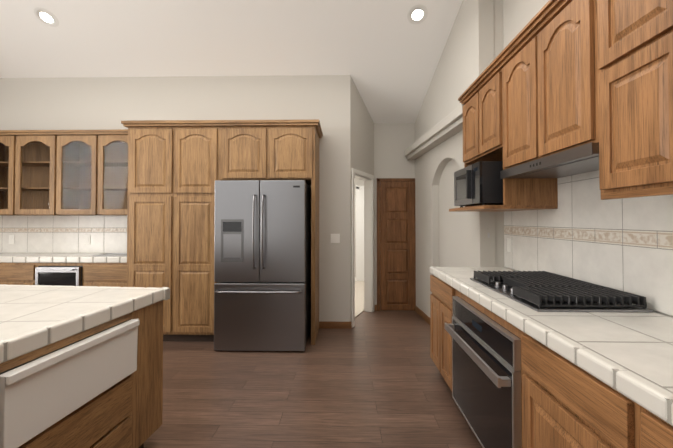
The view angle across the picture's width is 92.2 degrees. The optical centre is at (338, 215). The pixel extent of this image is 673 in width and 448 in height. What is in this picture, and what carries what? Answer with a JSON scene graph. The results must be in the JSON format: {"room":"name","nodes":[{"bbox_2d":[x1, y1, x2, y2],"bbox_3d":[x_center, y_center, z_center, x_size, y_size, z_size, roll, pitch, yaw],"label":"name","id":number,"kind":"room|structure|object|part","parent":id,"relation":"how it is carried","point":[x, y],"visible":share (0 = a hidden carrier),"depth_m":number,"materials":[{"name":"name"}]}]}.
{"room":"kitchen","nodes":[
{"label":"kitchen","id":0,"kind":"room"},
{"bbox_2d":[0,75,349,321],"bbox_3d":[-3.171,-1.389,4.197,6.630,5.600,0.120,0,-1,1],"label":"wall","id":1,"kind":"structure","parent":0,"point":[94,103],"depth_m":4.10,"materials":[{"name":"grey paint"}]},
{"bbox_2d":[0,130,15,215],"bbox_3d":[-4.037,-0.492,3.953,0.550,0.992,0.374,0,-1,1],"label":"upper cabinet","id":2,"kind":"object","parent":1,"relation":"attached to","point":[7,137],"depth_m":3.80,"materials":[{"name":"brown wood"}]},
{"bbox_2d":[16,130,55,215],"bbox_3d":[-3.547,-0.492,3.943,0.550,0.992,0.374,0,-1,1],"label":"upper cabinet","id":3,"kind":"object","parent":1,"relation":"attached to","point":[35,149],"depth_m":3.85,"materials":[{"name":"brown wood"}]},
{"bbox_2d":[0,216,126,252],"bbox_3d":[-4.154,0.210,4.131,3.665,0.539,0.006,0,-1,1],"label":"backsplash","id":4,"kind":"structure","parent":1,"relation":"attached to","point":[51,234],"depth_m":4.11,"materials":[{"name":"tile"}]},
{"bbox_2d":[9,235,14,243],"bbox_3d":[-4.167,0.310,4.122,0.075,0.115,0.008,0,-1,1],"label":"outlet","id":5,"kind":"object","parent":4,"relation":"attached to","point":[11,239],"visible":1,"depth_m":4.12,"materials":[{"name":"white plastic"}]},
{"bbox_2d":[84,235,90,243],"bbox_3d":[-3.187,0.310,4.102,0.075,0.115,0.008,0,-1,1],"label":"outlet","id":6,"kind":"object","parent":4,"relation":"attached to","point":[87,239],"visible":1,"depth_m":4.10,"materials":[{"name":"white plastic"}]},
{"bbox_2d":[56,130,99,215],"bbox_3d":[-3.058,-0.492,3.933,0.550,0.992,0.374,0,-1,1],"label":"upper cabinet","id":7,"kind":"object","parent":1,"relation":"attached to","point":[63,172],"depth_m":3.84,"materials":[{"name":"brown wood"}]},
{"bbox_2d":[96,129,127,215],"bbox_3d":[-2.582,-0.492,3.924,0.521,0.992,0.374,0,-1,1],"label":"upper cabinet","id":8,"kind":"object","parent":1,"relation":"attached to","point":[112,183],"depth_m":4.10,"materials":[{"name":"brown wood"}]},
{"bbox_2d":[221,120,268,180],"bbox_3d":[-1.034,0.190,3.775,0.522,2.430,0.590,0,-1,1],"label":"upper cabinet","id":9,"kind":"object","parent":1,"relation":"attached to","point":[244,143],"depth_m":3.52,"materials":[{"name":"brown wood"}]},
{"bbox_2d":[319,321,351,328],"bbox_3d":[-0.046,1.366,4.027,0.406,0.085,0.014,0,-1,1],"label":"baseboard","id":10,"kind":"structure","parent":1,"relation":"attached to","point":[333,325],"depth_m":4.02,"materials":[{"name":"brown wood"}]},
{"bbox_2d":[331,234,339,242],"bbox_3d":[-0.048,0.289,4.045,0.115,0.115,0.008,0,-1,1],"label":"light switch","id":11,"kind":"object","parent":1,"relation":"attached to","point":[335,238],"visible":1,"depth_m":4.04,"materials":[{"name":"white plastic"}]},
{"bbox_2d":[0,0,462,122],"bbox_3d":[-1.870,-3.757,0.043,9.600,4.709,10.020,0,-1,1],"label":"ceiling","id":12,"kind":"structure","parent":0,"point":[386,55],"depth_m":3.67,"materials":[{"name":"white paint"}]},
{"bbox_2d":[34,7,58,26],"bbox_3d":[-3.101,-2.098,3.435,0.210,0.088,0.191,0,-1,1],"label":"recessed light","id":13,"kind":"object","parent":12,"relation":"in","point":[46,17],"visible":1,"depth_m":3.43,"materials":[{"name":"white"}]},
{"bbox_2d":[407,4,427,23],"bbox_3d":[0.818,-2.089,3.375,0.210,0.088,0.191,0,-1,1],"label":"recessed light","id":14,"kind":"object","parent":12,"relation":"in","point":[417,14],"visible":1,"depth_m":3.37,"materials":[{"name":"white"}]},
{"bbox_2d":[144,310,482,447],"bbox_3d":[-1.820,1.391,-0.031,9.500,0.080,10.020,0,-1,1],"label":"floor","id":15,"kind":"structure","parent":0,"point":[374,379],"depth_m":2.50,"materials":[{"name":"brown wood"}]},
{"bbox_2d":[0,261,31,284],"bbox_3d":[-3.707,0.976,3.887,0.509,0.862,0.450,0,-1,1],"label":"base cabinet","id":16,"kind":"object","parent":15,"relation":"on","point":[11,272],"depth_m":3.69,"materials":[{"name":"brown wood"}]},
{"bbox_2d":[32,261,79,285],"bbox_3d":[-3.181,0.976,3.877,0.542,0.862,0.450,0,-1,1],"label":"oven","id":17,"kind":"object","parent":15,"relation":"on","point":[59,273],"depth_m":3.67,"materials":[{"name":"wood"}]},
{"bbox_2d":[0,300,162,447],"bbox_3d":[-2.275,0.932,0.808,2.338,0.860,2.709,0,-1,1],"label":"base cabinet","id":18,"kind":"object","parent":15,"relation":"on","point":[81,366],"depth_m":1.45,"materials":[{"name":"brown wood"}]},
{"bbox_3d":[-1.334,0.682,1.423,0.540,0.274,0.657,0,-1,1],"label":"warming drawer","id":19,"kind":"part","parent":18,"relation":"part of","materials":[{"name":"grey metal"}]},
{"bbox_2d":[0,284,169,371],"bbox_3d":[-2.257,0.468,0.821,2.373,0.070,2.723,0,-1,1],"label":"countertop","id":20,"kind":"structure","parent":18,"relation":"on","point":[35,320],"depth_m":1.52,"materials":[{"name":"white tile"}]},
{"bbox_2d":[80,261,126,286],"bbox_3d":[-2.616,0.976,3.865,0.589,0.862,0.450,0,-1,1],"label":"base cabinet","id":21,"kind":"object","parent":15,"relation":"on","point":[85,269],"depth_m":3.67,"materials":[{"name":"brown wood"}]},
{"bbox_2d":[0,253,126,260],"bbox_3d":[-3.957,0.512,3.912,3.268,0.070,0.420,0,-1,1],"label":"countertop","id":22,"kind":"structure","parent":21,"relation":"on","point":[3,256],"depth_m":3.70,"materials":[{"name":"white tile"}]},
{"bbox_2d":[121,120,172,340],"bbox_3d":[-2.088,0.190,3.796,0.560,2.430,0.590,0,-1,1],"label":"tall cabinet","id":23,"kind":"object","parent":15,"relation":"on","point":[150,142],"depth_m":3.54,"materials":[{"name":"brown wood"}]},
{"bbox_2d":[169,120,220,341],"bbox_3d":[-1.552,0.190,3.785,0.513,2.430,0.590,0,-1,1],"label":"tall cabinet","id":24,"kind":"object","parent":15,"relation":"on","point":[177,169],"depth_m":3.52,"materials":[{"name":"brown wood"}]},
{"bbox_2d":[214,180,310,350],"bbox_3d":[-0.806,0.520,3.632,0.930,1.765,0.818,0,-1,1],"label":"refrigerator","id":25,"kind":"object","parent":15,"relation":"on","point":[262,264],"visible":0.96,"depth_m":3.30,"materials":[{"name":"grey metal"}]},
{"bbox_3d":[-0.802,0.089,3.329,0.810,0.780,0.056,0,-1,1],"label":"panel","id":26,"kind":"part","parent":25,"relation":"part of","materials":[{"name":"grey metal"}]},
{"bbox_2d":[269,119,322,344],"bbox_3d":[-0.491,0.190,3.764,0.565,2.430,0.590,0,-1,1],"label":"tall cabinet","id":27,"kind":"object","parent":15,"relation":"on","point":[293,144],"depth_m":3.52,"materials":[{"name":"brown wood"}]},
{"bbox_2d":[430,271,449,387],"bbox_3d":[1.135,0.951,2.585,0.685,0.872,0.641,0,-1,1],"label":"base cabinet","id":28,"kind":"object","parent":15,"relation":"on","point":[439,301],"depth_m":2.58,"materials":[{"name":"brown wood"}]},
{"bbox_2d":[446,287,517,447],"bbox_3d":[1.120,0.941,1.831,0.685,0.872,0.867,0,-1,1],"label":"base cabinet","id":29,"kind":"object","parent":15,"relation":"on","point":[479,336],"depth_m":1.77,"materials":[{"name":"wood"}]},
{"bbox_2d":[445,296,521,447],"bbox_3d":[1.060,0.906,1.833,0.680,0.700,0.824,0,-1,1],"label":"oven","id":30,"kind":"object","parent":29,"relation":"in","point":[487,354],"depth_m":1.69,"materials":[{"name":"grey metal"}]},
{"bbox_2d":[510,327,625,447],"bbox_3d":[1.105,0.930,1.117,0.685,0.872,0.562,0,-1,1],"label":"base cabinet","id":31,"kind":"object","parent":15,"relation":"on","point":[533,359],"depth_m":1.17,"materials":[{"name":"brown wood"}]},
{"bbox_2d":[430,267,672,418],"bbox_3d":[1.105,0.461,0.751,0.665,0.060,4.317,0,-1,1],"label":"countertop","id":32,"kind":"structure","parent":31,"relation":"on","point":[630,345],"depth_m":1.31,"materials":[{"name":"white tile"}]},
{"bbox_2d":[470,271,652,311],"bbox_3d":[1.174,0.414,1.872,0.520,0.066,0.800,0,-1,1],"label":"cooktop","id":33,"kind":"object","parent":32,"relation":"in","point":[540,291],"depth_m":1.61,"materials":[{"name":"black metal"}]},
{"bbox_2d":[618,395,672,447],"bbox_3d":[1.094,0.922,0.556,0.685,0.872,0.560,0,-1,1],"label":"base cabinet","id":34,"kind":"object","parent":15,"relation":"on","point":[639,426],"depth_m":0.84,"materials":[{"name":"brown wood"}]},
{"bbox_2d":[355,281,363,317],"bbox_3d":[-0.655,1.466,5.653,4.600,0.092,2.965,0,-1,1],"label":"floor","id":35,"kind":"structure","parent":0,"point":[359,297],"depth_m":5.58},
{"bbox_2d":[355,178,363,276],"bbox_3d":[-0.574,0.154,7.203,4.700,2.600,0.100,0,-1,1],"label":"wall","id":36,"kind":"structure","parent":0,"point":[358,182],"depth_m":7.14,"materials":[{"name":"grey paint"}]},
{"bbox_2d":[355,186,363,280],"bbox_3d":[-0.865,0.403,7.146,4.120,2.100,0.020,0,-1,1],"label":"door frame","id":37,"kind":"structure","parent":36,"relation":"attached to","point":[359,233],"depth_m":7.11,"materials":[{"name":"white"}]},
{"bbox_2d":[350,75,373,321],"bbox_3d":[0.288,-1.385,4.511,0.120,5.600,0.920,0,-1,26],"label":"wall","id":38,"kind":"structure","parent":0,"point":[361,140],"depth_m":4.30,"materials":[{"name":"grey paint"}]},
{"bbox_2d":[352,168,373,326],"bbox_3d":[0.289,0.412,4.468,0.135,2.011,0.810,0,-1,26],"label":"door frame","id":39,"kind":"structure","parent":38,"relation":"attached to","point":[367,179],"depth_m":4.75,"materials":[{"name":"white wood"}]},
{"bbox_2d":[374,123,414,310],"bbox_3d":[0.930,-1.379,4.914,1.000,5.600,0.100,0,-1,1],"label":"wall","id":40,"kind":"structure","parent":0,"point":[393,142],"depth_m":4.86,"materials":[{"name":"grey paint"}]},
{"bbox_2d":[376,178,415,310],"bbox_3d":[0.864,0.434,4.827,0.606,1.973,0.020,0,-1,1],"label":"door frame","id":41,"kind":"structure","parent":40,"relation":"attached to","point":[379,180],"depth_m":4.82,"materials":[{"name":"brown wood"}]},
{"bbox_2d":[380,182,413,310],"bbox_3d":[0.864,0.455,4.821,0.500,1.910,0.030,0,-1,1],"label":"wood door","id":42,"kind":"structure","parent":40,"relation":"in","point":[396,245],"depth_m":4.81,"materials":[{"name":"brown wood"}]},
{"bbox_2d":[493,0,503,266],"bbox_3d":[1.375,-1.406,2.995,0.232,5.600,0.120,0,-1,1],"label":"wall","id":43,"kind":"structure","parent":0,"point":[498,50],"depth_m":2.93,"materials":[{"name":"grey paint"}]},
{"bbox_2d":[415,0,672,316],"bbox_3d":[1.411,-1.426,-0.087,0.798,5.650,9.948,0,-1,-4],"label":"wall","id":44,"kind":"structure","parent":0,"point":[445,237],"depth_m":3.57,"materials":[{"name":"grey paint"}]},
{"bbox_2d":[415,305,429,324],"bbox_3d":[1.190,1.364,3.858,0.014,0.085,1.927,0,-1,-4],"label":"baseboard","id":45,"kind":"structure","parent":44,"relation":"attached to","point":[423,315],"depth_m":4.45,"materials":[{"name":"brown wood"}]},
{"bbox_2d":[404,104,464,159],"bbox_3d":[1.121,-0.914,3.877,0.166,0.140,1.947,0,-1,-4],"label":"trim","id":46,"kind":"structure","parent":44,"relation":"attached to","point":[447,127],"depth_m":3.58,"materials":[{"name":"grey paint"}]},
{"bbox_2d":[449,0,672,211],"bbox_3d":[1.190,-0.571,1.024,0.508,1.022,3.799,0,-1,1],"label":"upper cabinet","id":47,"kind":"object","parent":44,"relation":"attached to","point":[553,92],"visible":1,"depth_m":1.51,"materials":[{"name":"brown wood"}]},
{"bbox_2d":[454,161,502,207],"bbox_3d":[1.175,-0.220,2.552,0.415,0.314,0.540,0,-1,1],"label":"microwave","id":48,"kind":"object","parent":47,"relation":"in","point":[479,183],"depth_m":2.30,"materials":[{"name":"black plastic"}]},
{"bbox_2d":[500,142,598,178],"bbox_3d":[1.267,-0.276,1.770,0.382,0.054,0.810,0,-1,1],"label":"range hood","id":49,"kind":"object","parent":47,"relation":"attached to","point":[582,157],"depth_m":1.71,"materials":[{"name":"silver metal"}]},
{"bbox_2d":[504,170,672,315],"bbox_3d":[1.406,-0.115,-1.086,0.006,1.039,7.999,0,-1,1],"label":"backsplash","id":50,"kind":"structure","parent":44,"relation":"attached to","point":[584,232],"depth_m":1.82,"materials":[{"name":"tile"}]},
{"bbox_2d":[507,238,511,251],"bbox_3d":[1.477,0.261,2.809,0.008,0.115,0.075,0,-1,1],"label":"outlet","id":51,"kind":"object","parent":50,"relation":"attached to","point":[509,245],"visible":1,"depth_m":2.80,"materials":[{"name":"white plastic"}]}
]}

